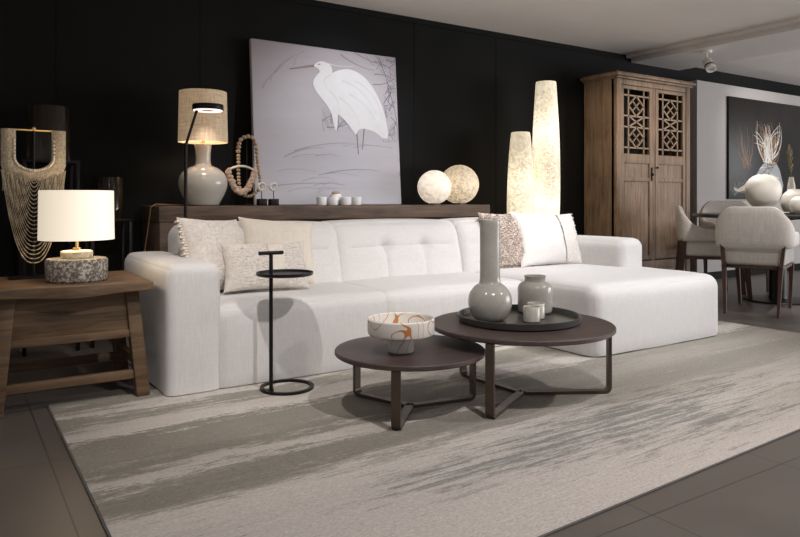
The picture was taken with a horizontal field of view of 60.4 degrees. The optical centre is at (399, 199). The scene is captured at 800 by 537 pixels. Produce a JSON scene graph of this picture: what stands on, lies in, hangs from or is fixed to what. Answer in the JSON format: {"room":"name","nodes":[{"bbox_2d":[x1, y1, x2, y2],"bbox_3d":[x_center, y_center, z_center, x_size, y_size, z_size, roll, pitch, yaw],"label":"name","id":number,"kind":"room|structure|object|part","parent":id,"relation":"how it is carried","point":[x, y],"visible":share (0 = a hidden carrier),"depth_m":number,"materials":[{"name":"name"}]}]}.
{"room":"living room","nodes":[
{"label":"living room","id":0,"kind":"room"},
{"bbox_2d":[0,0,799,276],"bbox_3d":[1.110,-0.323,6.522,15.000,2.405,0.200,0,0,-33],"label":"wall","id":1,"kind":"structure","parent":0,"point":[123,65],"depth_m":4.85,"materials":[{"name":"black paint"}]},
{"bbox_2d":[56,0,629,256],"bbox_3d":[-1.343,-0.323,4.791,9.000,2.405,0.012,0,0,-33],"label":"trim","id":2,"kind":"structure","parent":1,"relation":"attached to","point":[316,3],"depth_m":5.75,"materials":[{"name":"black paint"}]},
{"bbox_2d":[0,270,799,536],"bbox_3d":[2.752,0.930,4.012,15.000,0.100,6.700,0,0,-33],"label":"floor","id":3,"kind":"structure","parent":0,"point":[755,493],"depth_m":2.13,"materials":[{"name":"grey tile"}]},
{"bbox_2d":[18,105,79,356],"bbox_3d":[-2.075,0.166,4.056,0.300,1.428,0.300,0,0,-33],"label":"hurricane lantern","id":4,"kind":"object","parent":3,"relation":"on","point":[41,117],"visible":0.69,"depth_m":3.96,"materials":[{"name":"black glass"}]},
{"bbox_3d":[-2.266,0.334,4.096,0.020,1.093,0.020,0,0,-33],"label":"leg","id":5,"kind":"part","parent":4,"relation":"part of","materials":[{"name":"black metal"}]},
{"bbox_3d":[-2.115,0.334,3.865,0.020,1.093,0.020,0,0,-33],"label":"leg","id":6,"kind":"part","parent":4,"relation":"part of","materials":[{"name":"black metal"}]},
{"bbox_3d":[-2.075,-0.221,4.056,0.300,0.016,0.300,0,0,-33],"label":"plate","id":7,"kind":"part","parent":4,"relation":"part of","materials":[{"name":"black metal"}]},
{"bbox_3d":[-2.035,0.334,4.247,0.020,1.093,0.020,0,0,-33],"label":"leg","id":8,"kind":"part","parent":4,"relation":"part of","materials":[{"name":"black metal"}]},
{"bbox_3d":[-1.884,0.334,4.016,0.020,1.093,0.020,0,0,-33],"label":"leg","id":9,"kind":"part","parent":4,"relation":"part of","materials":[{"name":"black metal"}]},
{"bbox_2d":[0,270,152,418],"bbox_3d":[-1.541,0.621,3.069,0.722,0.526,0.577,0,0,-33],"label":"side table","id":10,"kind":"object","parent":3,"relation":"on","point":[33,312],"visible":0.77,"depth_m":2.95,"materials":[{"name":"brown wood"}]},
{"bbox_3d":[-1.624,0.641,2.797,0.102,0.484,0.085,0,0,-33],"label":"leg","id":11,"kind":"part","parent":10,"relation":"part of","materials":[{"name":"brown wood"}]},
{"bbox_2d":[1,127,65,279],"bbox_3d":[-1.684,0.011,3.159,0.265,0.694,0.100,0,0,-33],"label":"necklace","id":12,"kind":"object","parent":10,"relation":"on","point":[10,166],"visible":0.91,"depth_m":3.13,"materials":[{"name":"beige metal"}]},
{"bbox_3d":[-1.403,0.593,2.934,0.515,0.035,0.017,0,0,-33],"label":"apron rail","id":13,"kind":"part","parent":10,"relation":"part of","materials":[{"name":"brown wood"}]},
{"bbox_2d":[37,190,114,283],"bbox_3d":[-1.436,0.158,3.052,0.310,0.400,0.310,0,0,-33],"label":"table lamp","id":14,"kind":"object","parent":10,"relation":"on","point":[63,215],"visible":1,"depth_m":2.94,"materials":[{"name":"fabric"}]},
{"bbox_3d":[-1.436,0.067,3.052,0.310,0.217,0.310,0,0,-33],"label":"lamp shade","id":15,"kind":"part","parent":14,"relation":"part of","materials":[{"name":"white fabric"}]},
{"bbox_3d":[-1.436,0.166,3.052,0.036,0.125,0.036,0,0,-33],"label":"stem","id":16,"kind":"part","parent":14,"relation":"part of","materials":[{"name":"gold metal"}]},
{"bbox_3d":[-1.405,0.638,3.425,0.101,0.479,0.104,0,0,-33],"label":"leg","id":17,"kind":"part","parent":10,"relation":"part of","materials":[{"name":"brown wood"}]},
{"bbox_3d":[-1.183,0.638,3.086,0.101,0.478,0.085,0,0,-33],"label":"leg","id":18,"kind":"part","parent":10,"relation":"part of","materials":[{"name":"brown wood"}]},
{"bbox_2d":[84,177,132,347],"bbox_3d":[-1.798,0.371,4.237,0.240,1.018,0.240,0,0,-33],"label":"hurricane lantern","id":19,"kind":"object","parent":3,"relation":"on","point":[115,184],"visible":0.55,"depth_m":4.19,"materials":[{"name":"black glass"}]},
{"bbox_3d":[-1.948,0.506,4.268,0.020,0.748,0.020,0,0,-33],"label":"leg","id":20,"kind":"part","parent":19,"relation":"part of","materials":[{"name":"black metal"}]},
{"bbox_3d":[-1.830,0.506,4.087,0.020,0.748,0.020,0,0,-33],"label":"leg","id":21,"kind":"part","parent":19,"relation":"part of","materials":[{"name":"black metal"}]},
{"bbox_3d":[-1.767,0.506,4.386,0.020,0.748,0.020,0,0,-33],"label":"leg","id":22,"kind":"part","parent":19,"relation":"part of","materials":[{"name":"black metal"}]},
{"bbox_3d":[-1.798,0.124,4.237,0.240,0.016,0.240,0,0,-33],"label":"plate","id":23,"kind":"part","parent":19,"relation":"part of","materials":[{"name":"black metal"}]},
{"bbox_3d":[-1.649,0.506,4.206,0.020,0.748,0.020,0,0,-33],"label":"leg","id":24,"kind":"part","parent":19,"relation":"part of","materials":[{"name":"black metal"}]},
{"bbox_2d":[183,103,223,217],"bbox_3d":[-1.225,0.149,4.158,0.313,1.462,0.186,0,0,-33],"label":"floor lamp","id":25,"kind":"object","parent":3,"relation":"on","point":[197,107],"visible":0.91,"depth_m":4.11,"materials":[{"name":"black metal"}]},
{"bbox_3d":[-1.259,-0.431,4.136,0.087,0.228,0.026,0,0,-33],"label":"arm","id":26,"kind":"part","parent":25,"relation":"part of","materials":[{"name":"black metal"}]},
{"bbox_2d":[141,204,489,251],"bbox_3d":[-0.486,0.458,5.021,2.595,0.844,0.471,0,0,-33],"label":"console table","id":27,"kind":"object","parent":3,"relation":"on","point":[162,218],"visible":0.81,"depth_m":4.57,"materials":[{"name":"brown wood"}]},
{"bbox_3d":[-1.524,0.505,4.338,0.100,0.749,0.450,0,0,-33],"label":"leg","id":28,"kind":"part","parent":27,"relation":"part of","materials":[{"name":"brown wood"}]},
{"bbox_2d":[144,88,227,251],"bbox_3d":[-1.352,0.083,4.371,0.314,1.570,0.555,0,0,36],"label":"table lamp","id":29,"kind":"object","parent":27,"relation":"on","point":[207,184],"visible":0.93,"depth_m":4.35,"materials":[{"name":"beige fabric"}]},
{"bbox_3d":[-1.467,0.445,4.333,0.381,0.847,0.092,0,0,-42],"label":"power cord","id":30,"kind":"part","parent":29,"relation":"part of","materials":[{"name":"gold metal"}]},
{"bbox_3d":[-1.281,-0.538,4.468,0.314,0.328,0.314,0,0,-33],"label":"lamp shade","id":31,"kind":"part","parent":29,"relation":"part of","materials":[{"name":"beige fabric"}]},
{"bbox_2d":[225,134,261,205],"bbox_3d":[-1.042,-0.203,4.584,0.268,0.479,0.077,0,0,-33],"label":"necklace","id":32,"kind":"object","parent":27,"relation":"on","point":[232,182],"visible":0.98,"depth_m":4.58,"materials":[{"name":"beige wood"}]},
{"bbox_2d":[256,182,266,205],"bbox_3d":[-0.924,-0.042,4.594,0.064,0.158,0.056,0,0,-33],"label":"ring ornament","id":33,"kind":"object","parent":27,"relation":"on","point":[259,202],"visible":1,"depth_m":4.58,"materials":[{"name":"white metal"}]},
{"bbox_2d":[268,182,278,205],"bbox_3d":[-0.854,-0.042,4.640,0.064,0.158,0.056,0,0,-33],"label":"ring ornament","id":34,"kind":"object","parent":27,"relation":"on","point":[272,202],"visible":1,"depth_m":4.62,"materials":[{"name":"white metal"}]},
{"bbox_2d":[316,197,326,204],"bbox_3d":[-0.564,0.007,4.937,0.074,0.060,0.074,0,0,-33],"label":"cup","id":35,"kind":"object","parent":27,"relation":"on","point":[320,200],"visible":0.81,"depth_m":4.91,"materials":[{"name":"white ceramic"}]},
{"bbox_3d":[-0.491,0.456,5.024,2.380,0.649,0.395,0,0,-33],"label":"panel","id":36,"kind":"part","parent":27,"relation":"part of","materials":[{"name":"brown wood"}]},
{"bbox_2d":[249,38,400,204],"bbox_3d":[-0.535,-0.557,5.198,1.222,1.187,0.128,0,0,-33],"label":"painting","id":37,"kind":"object","parent":27,"relation":"on","point":[324,121],"visible":1,"depth_m":5.15,"materials":[{"name":"fabric"}]},
{"bbox_2d":[328,197,337,204],"bbox_3d":[-0.486,0.007,4.988,0.074,0.060,0.074,0,0,-33],"label":"cup","id":38,"kind":"object","parent":27,"relation":"on","point":[331,200],"visible":0.81,"depth_m":4.96,"materials":[{"name":"white ceramic"}]},
{"bbox_2d":[330,191,341,204],"bbox_3d":[-0.477,-0.015,5.084,0.096,0.104,0.077,0,0,-33],"label":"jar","id":39,"kind":"object","parent":27,"relation":"on","point":[334,193],"visible":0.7,"depth_m":5.05,"materials":[{"name":"white ceramic"}]},
{"bbox_2d":[341,197,350,204],"bbox_3d":[-0.398,0.007,5.046,0.074,0.060,0.074,0,0,-33],"label":"cup","id":40,"kind":"object","parent":27,"relation":"on","point":[344,200],"visible":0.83,"depth_m":5.01,"materials":[{"name":"white ceramic"}]},
{"bbox_2d":[352,197,360,204],"bbox_3d":[-0.323,0.007,5.095,0.074,0.060,0.074,0,0,-33],"label":"cup","id":41,"kind":"object","parent":27,"relation":"on","point":[355,200],"visible":0.96,"depth_m":5.06,"materials":[{"name":"white ceramic"}]},
{"bbox_2d":[417,170,450,204],"bbox_3d":[0.271,-0.099,5.412,0.268,0.272,0.268,0,0,-33],"label":"globe lamp","id":42,"kind":"object","parent":27,"relation":"on","point":[434,186],"visible":1,"depth_m":5.32,"materials":[{"name":"beige"}]},
{"bbox_2d":[444,165,478,204],"bbox_3d":[0.491,-0.127,5.687,0.324,0.328,0.324,0,0,-33],"label":"globe lamp","id":43,"kind":"object","parent":27,"relation":"on","point":[464,181],"visible":0.93,"depth_m":5.57,"materials":[{"name":"beige"}]},
{"bbox_2d":[46,321,799,536],"bbox_3d":[0.854,0.877,3.270,4.324,0.006,2.037,0,0,-33],"label":"area rug","id":44,"kind":"object","parent":3,"relation":"on","point":[327,460],"visible":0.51,"depth_m":2.49,"materials":[{"name":"grey carpet"}]},
{"bbox_2d":[256,250,313,395],"bbox_3d":[-0.529,0.553,3.176,0.269,0.641,0.264,0,0,-33],"label":"tray table","id":45,"kind":"object","parent":44,"relation":"on","point":[272,273],"visible":1,"depth_m":3.13,"materials":[{"name":"black metal"}]},
{"bbox_3d":[-0.588,0.241,3.135,0.116,0.018,0.018,0,0,-33],"label":"handle","id":46,"kind":"part","parent":45,"relation":"part of","materials":[{"name":"black metal"}]},
{"bbox_2d":[256,269,312,277],"bbox_3d":[-0.531,0.340,3.172,0.260,0.016,0.260,0,0,-33],"label":"tray","id":47,"kind":"object","parent":45,"relation":"on","point":[271,273],"depth_m":3.15,"materials":[{"name":"black metal"}]},
{"bbox_2d":[335,335,484,429],"bbox_3d":[0.042,0.749,2.893,0.632,0.250,0.632,0,0,-33],"label":"coffee table","id":48,"kind":"object","parent":44,"relation":"on","point":[434,352],"visible":0.9,"depth_m":2.79,"materials":[{"name":"brown wood"}]},
{"bbox_3d":[-0.085,0.760,2.995,0.294,0.228,0.036,0,0,39],"label":"leg","id":49,"kind":"part","parent":48,"relation":"part of","materials":[{"name":"brown metal"}]},
{"bbox_2d":[367,312,433,353],"bbox_3d":[0.004,0.553,2.830,0.276,0.140,0.276,0,0,-33],"label":"pedestal bowl","id":50,"kind":"object","parent":48,"relation":"on","point":[400,329],"visible":1,"depth_m":2.77,"materials":[{"name":"ceramic"}]},
{"bbox_3d":[0.004,0.519,2.830,0.276,0.072,0.276,0,0,-33],"label":"dish","id":51,"kind":"part","parent":50,"relation":"part of","materials":[{"name":"ceramic"}]},
{"bbox_3d":[0.011,0.760,2.734,0.036,0.228,0.294,0,0,11],"label":"leg","id":52,"kind":"part","parent":48,"relation":"part of","materials":[{"name":"brown metal"}]},
{"bbox_3d":[0.191,0.760,2.957,0.294,0.228,0.036,0,0,-23],"label":"leg","id":53,"kind":"part","parent":48,"relation":"part of","materials":[{"name":"brown metal"}]},
{"bbox_2d":[124,217,717,395],"bbox_3d":[0.274,0.500,4.114,3.372,0.746,1.464,0,0,-33],"label":"sectional sofa","id":54,"kind":"object","parent":44,"relation":"on","point":[199,337],"visible":0.73,"depth_m":3.83,"materials":[{"name":"fabric"}]},
{"bbox_3d":[-1.176,0.578,3.484,0.256,0.584,0.929,0,0,-33],"label":"armrest","id":55,"kind":"part","parent":54,"relation":"part of","materials":[{"name":"fabric"}]},
{"bbox_2d":[174,217,243,289],"bbox_3d":[-0.972,0.290,3.615,0.255,0.406,0.419,0,0,40],"label":"cushion","id":56,"kind":"object","parent":54,"relation":"on","point":[199,239],"visible":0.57,"depth_m":3.51,"materials":[{"name":"fabric"}]},
{"bbox_3d":[-1.077,0.279,3.453,0.024,0.377,0.033,-25,-16,29],"label":"braid trim","id":57,"kind":"part","parent":56,"relation":"part of","materials":[{"name":"beige fabric"}]},
{"bbox_3d":[-0.822,0.363,4.024,0.975,0.473,0.409,0,0,-33],"label":"backrest","id":58,"kind":"part","parent":54,"relation":"part of","materials":[{"name":"fabric"}]},
{"bbox_2d":[219,241,309,292],"bbox_3d":[-0.706,0.347,3.617,0.470,0.257,0.152,0,0,-27],"label":"cushion","id":59,"kind":"object","parent":54,"relation":"on","point":[242,261],"visible":0.82,"depth_m":3.55,"materials":[{"name":"fabric"}]},
{"bbox_2d":[238,217,315,283],"bbox_3d":[-0.696,0.298,3.924,0.471,0.408,0.238,0,0,-26],"label":"cushion","id":60,"kind":"object","parent":54,"relation":"on","point":[256,231],"visible":0.43,"depth_m":3.90,"materials":[{"name":"beige fabric"}]},
{"bbox_3d":[-0.660,0.674,3.746,0.962,0.392,0.812,0,0,-33],"label":"seat","id":61,"kind":"part","parent":54,"relation":"part of","materials":[{"name":"fabric"}]},
{"bbox_3d":[-0.059,0.363,4.524,0.990,0.473,0.409,0,0,-33],"label":"backrest","id":62,"kind":"part","parent":54,"relation":"part of","materials":[{"name":"fabric"}]},
{"bbox_3d":[0.132,0.673,4.264,1.055,0.394,0.812,0,0,-33],"label":"seat","id":63,"kind":"part","parent":54,"relation":"part of","materials":[{"name":"fabric"}]},
{"bbox_2d":[478,212,533,268],"bbox_3d":[0.734,0.285,4.839,0.377,0.395,0.243,0,0,-23],"label":"cushion","id":64,"kind":"object","parent":54,"relation":"on","point":[511,241],"visible":0.54,"depth_m":4.77,"materials":[{"name":"beige fabric"}]},
{"bbox_3d":[0.826,0.363,5.103,1.205,0.473,0.409,0,0,-33],"label":"backrest","id":65,"kind":"part","parent":54,"relation":"part of","materials":[{"name":"fabric"}]},
{"bbox_2d":[509,211,581,266],"bbox_3d":[1.071,0.284,4.977,0.619,0.406,0.207,0,0,-28],"label":"cushion","id":66,"kind":"object","parent":54,"relation":"on","point":[547,239],"visible":0.94,"depth_m":4.89,"materials":[{"name":"white fabric"}]},
{"bbox_3d":[1.389,0.569,5.178,0.253,0.603,0.904,0,0,-33],"label":"armrest","id":67,"kind":"part","parent":54,"relation":"part of","materials":[{"name":"fabric"}]},
{"bbox_2d":[434,312,615,418],"bbox_3d":[0.546,0.713,3.092,0.816,0.322,0.817,0,0,-33],"label":"coffee table","id":68,"kind":"object","parent":44,"relation":"on","point":[590,329],"visible":0.76,"depth_m":2.86,"materials":[{"name":"brown wood"}]},
{"bbox_3d":[0.424,0.724,3.265,0.036,0.299,0.394,0,0,-35],"label":"leg","id":69,"kind":"part","parent":68,"relation":"part of","materials":[{"name":"brown metal"}]},
{"bbox_3d":[0.447,0.724,2.904,0.036,0.299,0.394,0,0,28],"label":"leg","id":70,"kind":"part","parent":68,"relation":"part of","materials":[{"name":"brown metal"}]},
{"bbox_2d":[458,304,580,331],"bbox_3d":[0.541,0.534,3.136,0.554,0.034,0.554,0,0,-33],"label":"serving tray","id":71,"kind":"object","parent":68,"relation":"on","point":[559,318],"visible":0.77,"depth_m":3.02,"materials":[{"name":"black metal"}]},
{"bbox_2d":[468,219,511,321],"bbox_3d":[0.408,0.316,3.114,0.198,0.455,0.198,0,0,-33],"label":"bottle vase","id":72,"kind":"object","parent":71,"relation":"on","point":[489,300],"visible":1,"depth_m":3.07,"materials":[{"name":"grey ceramic"}]},
{"bbox_2d":[523,305,539,322],"bbox_3d":[0.588,0.509,3.069,0.075,0.068,0.075,0,0,-33],"label":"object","id":73,"kind":"object","parent":71,"relation":"on","point":[531,313],"visible":1,"depth_m":3.04,"materials":[{"name":"ceramic"}]},
{"bbox_2d":[517,274,552,314],"bbox_3d":[0.650,0.453,3.308,0.166,0.180,0.166,0,0,-33],"label":"vase","id":74,"kind":"object","parent":71,"relation":"on","point":[534,287],"visible":0.94,"depth_m":3.25,"materials":[{"name":"grey ceramic"}]},
{"bbox_2d":[527,302,544,319],"bbox_3d":[0.624,0.507,3.152,0.079,0.071,0.079,0,0,-33],"label":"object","id":75,"kind":"object","parent":71,"relation":"on","point":[541,304],"visible":0.46,"depth_m":3.13,"materials":[{"name":"ceramic"}]},
{"bbox_3d":[0.758,0.724,3.104,0.394,0.299,0.036,0,0,-3],"label":"leg","id":76,"kind":"part","parent":68,"relation":"part of","materials":[{"name":"brown metal"}]},
{"bbox_2d":[507,131,533,213],"bbox_3d":[1.042,0.147,5.941,0.234,1.465,0.234,0,0,3],"label":"lamp","id":77,"kind":"object","parent":3,"relation":"on","point":[520,183],"visible":0.57,"depth_m":5.85,"materials":[{"name":"beige"}]},
{"bbox_2d":[532,80,559,214],"bbox_3d":[1.303,-0.086,6.135,0.249,1.932,0.249,0,0,1],"label":"lamp","id":78,"kind":"object","parent":3,"relation":"on","point":[546,141],"visible":0.66,"depth_m":6.04,"materials":[{"name":"beige"}]},
{"bbox_2d":[580,71,695,271],"bbox_3d":[2.419,-0.169,6.946,1.225,2.097,0.465,0,0,-33],"label":"tall cabinet","id":79,"kind":"object","parent":3,"relation":"on","point":[637,126],"visible":0.91,"depth_m":6.75,"materials":[{"name":"brown wood"}]},
{"bbox_3d":[1.938,-0.188,6.664,0.030,1.935,0.370,0,0,-33],"label":"panel","id":80,"kind":"part","parent":79,"relation":"part of","materials":[{"name":"brown wood"}]},
{"bbox_3d":[2.052,-0.138,6.521,0.065,2.035,0.065,0,0,-33],"label":"post","id":81,"kind":"part","parent":79,"relation":"part of","materials":[{"name":"brown wood"}]},
{"bbox_3d":[2.286,-0.258,6.660,0.478,1.685,0.026,0,0,-33],"label":"door","id":82,"kind":"part","parent":79,"relation":"part of","materials":[{"name":"brown wood"}]},
{"bbox_3d":[2.419,-1.186,6.946,1.225,0.062,0.465,0,0,-33],"label":"cornice","id":83,"kind":"part","parent":79,"relation":"part of","materials":[{"name":"brown wood"}]},
{"bbox_3d":[2.396,-0.198,6.981,1.085,1.915,0.340,0,0,-33],"label":"panel","id":84,"kind":"part","parent":79,"relation":"part of","materials":[{"name":"brown wood"}]},
{"bbox_3d":[2.487,-0.255,6.760,0.025,0.130,0.031,0,0,-33],"label":"handle","id":85,"kind":"part","parent":79,"relation":"part of","materials":[{"name":"black metal"}]},
{"bbox_3d":[2.506,-0.237,6.813,1.025,1.835,0.042,0,0,-33],"label":"rail","id":86,"kind":"part","parent":79,"relation":"part of","materials":[{"name":"brown wood"}]},
{"bbox_3d":[2.870,-0.188,7.274,0.030,1.935,0.370,0,0,-33],"label":"panel","id":87,"kind":"part","parent":79,"relation":"part of","materials":[{"name":"brown wood"}]},
{"bbox_3d":[2.729,-0.258,6.949,0.491,1.685,0.026,0,0,-33],"label":"door","id":88,"kind":"part","parent":79,"relation":"part of","materials":[{"name":"brown wood"}]},
{"bbox_3d":[2.956,-0.138,7.112,0.065,2.035,0.065,0,0,-33],"label":"post","id":89,"kind":"part","parent":79,"relation":"part of","materials":[{"name":"brown wood"}]},
{"bbox_2d":[675,205,752,298],"bbox_3d":[2.851,0.469,6.289,0.625,0.838,0.555,0,0,19],"label":"dining chair","id":90,"kind":"object","parent":3,"relation":"on","point":[694,241],"visible":0.7,"depth_m":6.12,"materials":[{"name":"fabric"}]},
{"bbox_3d":[2.660,0.615,6.564,0.087,0.547,0.063,0,0,19],"label":"leg","id":91,"kind":"part","parent":90,"relation":"part of","materials":[{"name":"brown wood"}]},
{"bbox_3d":[2.532,0.615,6.187,0.087,0.547,0.063,0,0,19],"label":"leg","id":92,"kind":"part","parent":90,"relation":"part of","materials":[{"name":"brown wood"}]},
{"bbox_3d":[2.804,0.212,6.305,0.513,0.325,0.555,0,0,19],"label":"backrest","id":93,"kind":"part","parent":90,"relation":"part of","materials":[{"name":"fabric"}]},
{"bbox_3d":[2.874,0.517,6.281,0.503,0.026,0.418,0,0,19],"label":"seat frame","id":94,"kind":"part","parent":90,"relation":"part of","materials":[{"name":"brown wood"}]},
{"bbox_3d":[2.874,0.434,6.281,0.522,0.142,0.435,0,0,19],"label":"seat","id":95,"kind":"part","parent":90,"relation":"part of","materials":[{"name":"fabric"}]},
{"bbox_3d":[3.172,0.694,6.387,0.080,0.388,0.053,0,0,19],"label":"leg","id":96,"kind":"part","parent":90,"relation":"part of","materials":[{"name":"brown wood"}]},
{"bbox_3d":[3.046,0.694,6.016,0.080,0.388,0.053,0,0,19],"label":"leg","id":97,"kind":"part","parent":90,"relation":"part of","materials":[{"name":"brown wood"}]},
{"bbox_2d":[699,201,768,291],"bbox_3d":[3.392,0.449,6.949,0.582,0.880,0.656,0,0,7],"label":"dining chair","id":98,"kind":"object","parent":3,"relation":"on","point":[710,206],"visible":0.17,"depth_m":7.22,"materials":[{"name":"fabric"}]},
{"bbox_3d":[3.217,0.602,7.254,0.066,0.574,0.091,0,0,7],"label":"leg","id":99,"kind":"part","parent":98,"relation":"part of","materials":[{"name":"brown wood"}]},
{"bbox_3d":[3.398,0.179,7.000,0.582,0.341,0.539,0,0,7],"label":"backrest","id":100,"kind":"part","parent":98,"relation":"part of","materials":[{"name":"fabric"}]},
{"bbox_3d":[3.562,0.685,6.640,0.056,0.408,0.084,0,0,7],"label":"leg","id":101,"kind":"part","parent":98,"relation":"part of","materials":[{"name":"brown wood"}]},
{"bbox_2d":[692,213,799,304],"bbox_3d":[3.308,0.501,6.013,1.380,0.757,1.380,0,0,-33],"label":"dining table","id":102,"kind":"object","parent":3,"relation":"on","point":[771,298],"visible":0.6,"depth_m":5.95,"materials":[{"name":"black wood"}]},
{"bbox_2d":[744,174,781,206],"bbox_3d":[3.184,-0.050,6.027,0.294,0.347,0.294,0,0,-33],"label":"round vase","id":103,"kind":"object","parent":102,"relation":"on","point":[762,190],"visible":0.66,"depth_m":5.93,"materials":[{"name":"white ceramic"}]},
{"bbox_2d":[780,189,799,213],"bbox_3d":[3.474,0.016,6.050,0.220,0.219,0.220,0,0,-33],"label":"vase","id":104,"kind":"object","parent":102,"relation":"on","point":[789,194],"visible":0.7,"depth_m":6.01,"materials":[{"name":"white ceramic"}]},
{"bbox_2d":[787,177,794,189],"bbox_3d":[3.537,-0.043,6.210,0.068,0.330,0.068,0,0,-33],"label":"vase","id":105,"kind":"object","parent":102,"relation":"on","point":[791,184],"visible":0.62,"depth_m":6.19,"materials":[{"name":"white ceramic"}]},
{"bbox_2d":[787,144,792,171],"bbox_3d":[3.521,-0.332,6.200,0.064,0.348,0.052,0,0,-33],"label":"plume","id":106,"kind":"object","parent":105,"relation":"in","point":[789,151],"visible":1,"depth_m":6.20,"materials":[{"name":"plant"}]},
{"bbox_2d":[789,197,799,214],"bbox_3d":[3.372,0.048,5.768,0.184,0.154,0.184,0,0,-33],"label":"vase","id":107,"kind":"object","parent":102,"relation":"on","point":[794,204],"visible":1,"depth_m":5.74,"materials":[{"name":"white ceramic"}]},
{"bbox_2d":[715,206,799,318],"bbox_3d":[2.850,0.469,5.466,0.555,0.838,0.625,0,0,37],"label":"dining chair","id":108,"kind":"object","parent":3,"relation":"on","point":[765,238],"visible":1,"depth_m":5.25,"materials":[{"name":"fabric"}]},
{"bbox_3d":[2.530,0.615,5.370,0.063,0.547,0.087,0,0,37],"label":"leg","id":109,"kind":"part","parent":108,"relation":"part of","materials":[{"name":"brown wood"}]},
{"bbox_3d":[2.857,0.694,5.802,0.053,0.388,0.080,0,0,37],"label":"leg","id":110,"kind":"part","parent":108,"relation":"part of","materials":[{"name":"brown wood"}]},
{"bbox_3d":[2.821,0.212,5.427,0.555,0.325,0.513,0,0,37],"label":"backrest","id":111,"kind":"part","parent":108,"relation":"part of","materials":[{"name":"fabric"}]},
{"bbox_3d":[2.865,0.434,5.486,0.435,0.142,0.522,0,0,37],"label":"seat","id":112,"kind":"part","parent":108,"relation":"part of","materials":[{"name":"fabric"}]},
{"bbox_3d":[2.865,0.517,5.486,0.418,0.026,0.503,0,0,37],"label":"seat frame","id":113,"kind":"part","parent":108,"relation":"part of","materials":[{"name":"brown wood"}]},
{"bbox_3d":[2.849,0.615,5.132,0.063,0.547,0.087,0,0,37],"label":"leg","id":114,"kind":"part","parent":108,"relation":"part of","materials":[{"name":"brown wood"}]},
{"bbox_3d":[3.170,0.694,5.567,0.053,0.388,0.080,0,0,37],"label":"leg","id":115,"kind":"part","parent":108,"relation":"part of","materials":[{"name":"brown wood"}]},
{"bbox_2d":[317,0,799,85],"bbox_3d":[2.752,-1.573,4.012,15.000,0.095,6.700,0,0,-33],"label":"ceiling","id":116,"kind":"structure","parent":0,"point":[625,27],"depth_m":5.77,"materials":[{"name":"paint"}]},
{"bbox_2d":[626,18,799,70],"bbox_3d":[4.524,-1.490,4.902,1.060,0.070,6.250,0,0,-33],"label":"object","id":117,"kind":"structure","parent":116,"relation":"attached to","point":[783,36],"depth_m":6.60,"materials":[{"name":"paint"}]},
{"bbox_2d":[701,50,716,72],"bbox_3d":[2.997,-1.344,6.673,0.109,0.221,0.171,0,0,-6],"label":"track spotlight","id":118,"kind":"object","parent":117,"relation":"hanging from","point":[709,65],"visible":1,"depth_m":6.66,"materials":[{"name":"white metal"}]},
{"bbox_2d":[688,80,799,272],"bbox_3d":[5.341,-0.215,9.023,5.180,2.190,0.250,0,0,-33],"label":"wall","id":119,"kind":"structure","parent":0,"point":[708,100],"depth_m":7.64,"materials":[{"name":"grey paint"}]},
{"bbox_2d":[707,263,799,278],"bbox_3d":[5.414,0.840,8.912,5.180,0.080,0.015,0,0,-33],"label":"baseboard","id":120,"kind":"structure","parent":119,"relation":"attached to","point":[730,273],"depth_m":7.87,"materials":[{"name":"black paint"}]},
{"bbox_2d":[727,96,799,198],"bbox_3d":[4.451,-0.595,8.270,1.750,1.167,0.031,0,0,-33],"label":"picture","id":121,"kind":"object","parent":119,"relation":"attached to","point":[759,133],"visible":0.95,"depth_m":8.12,"materials":[{"name":"black paint"}]}
]}

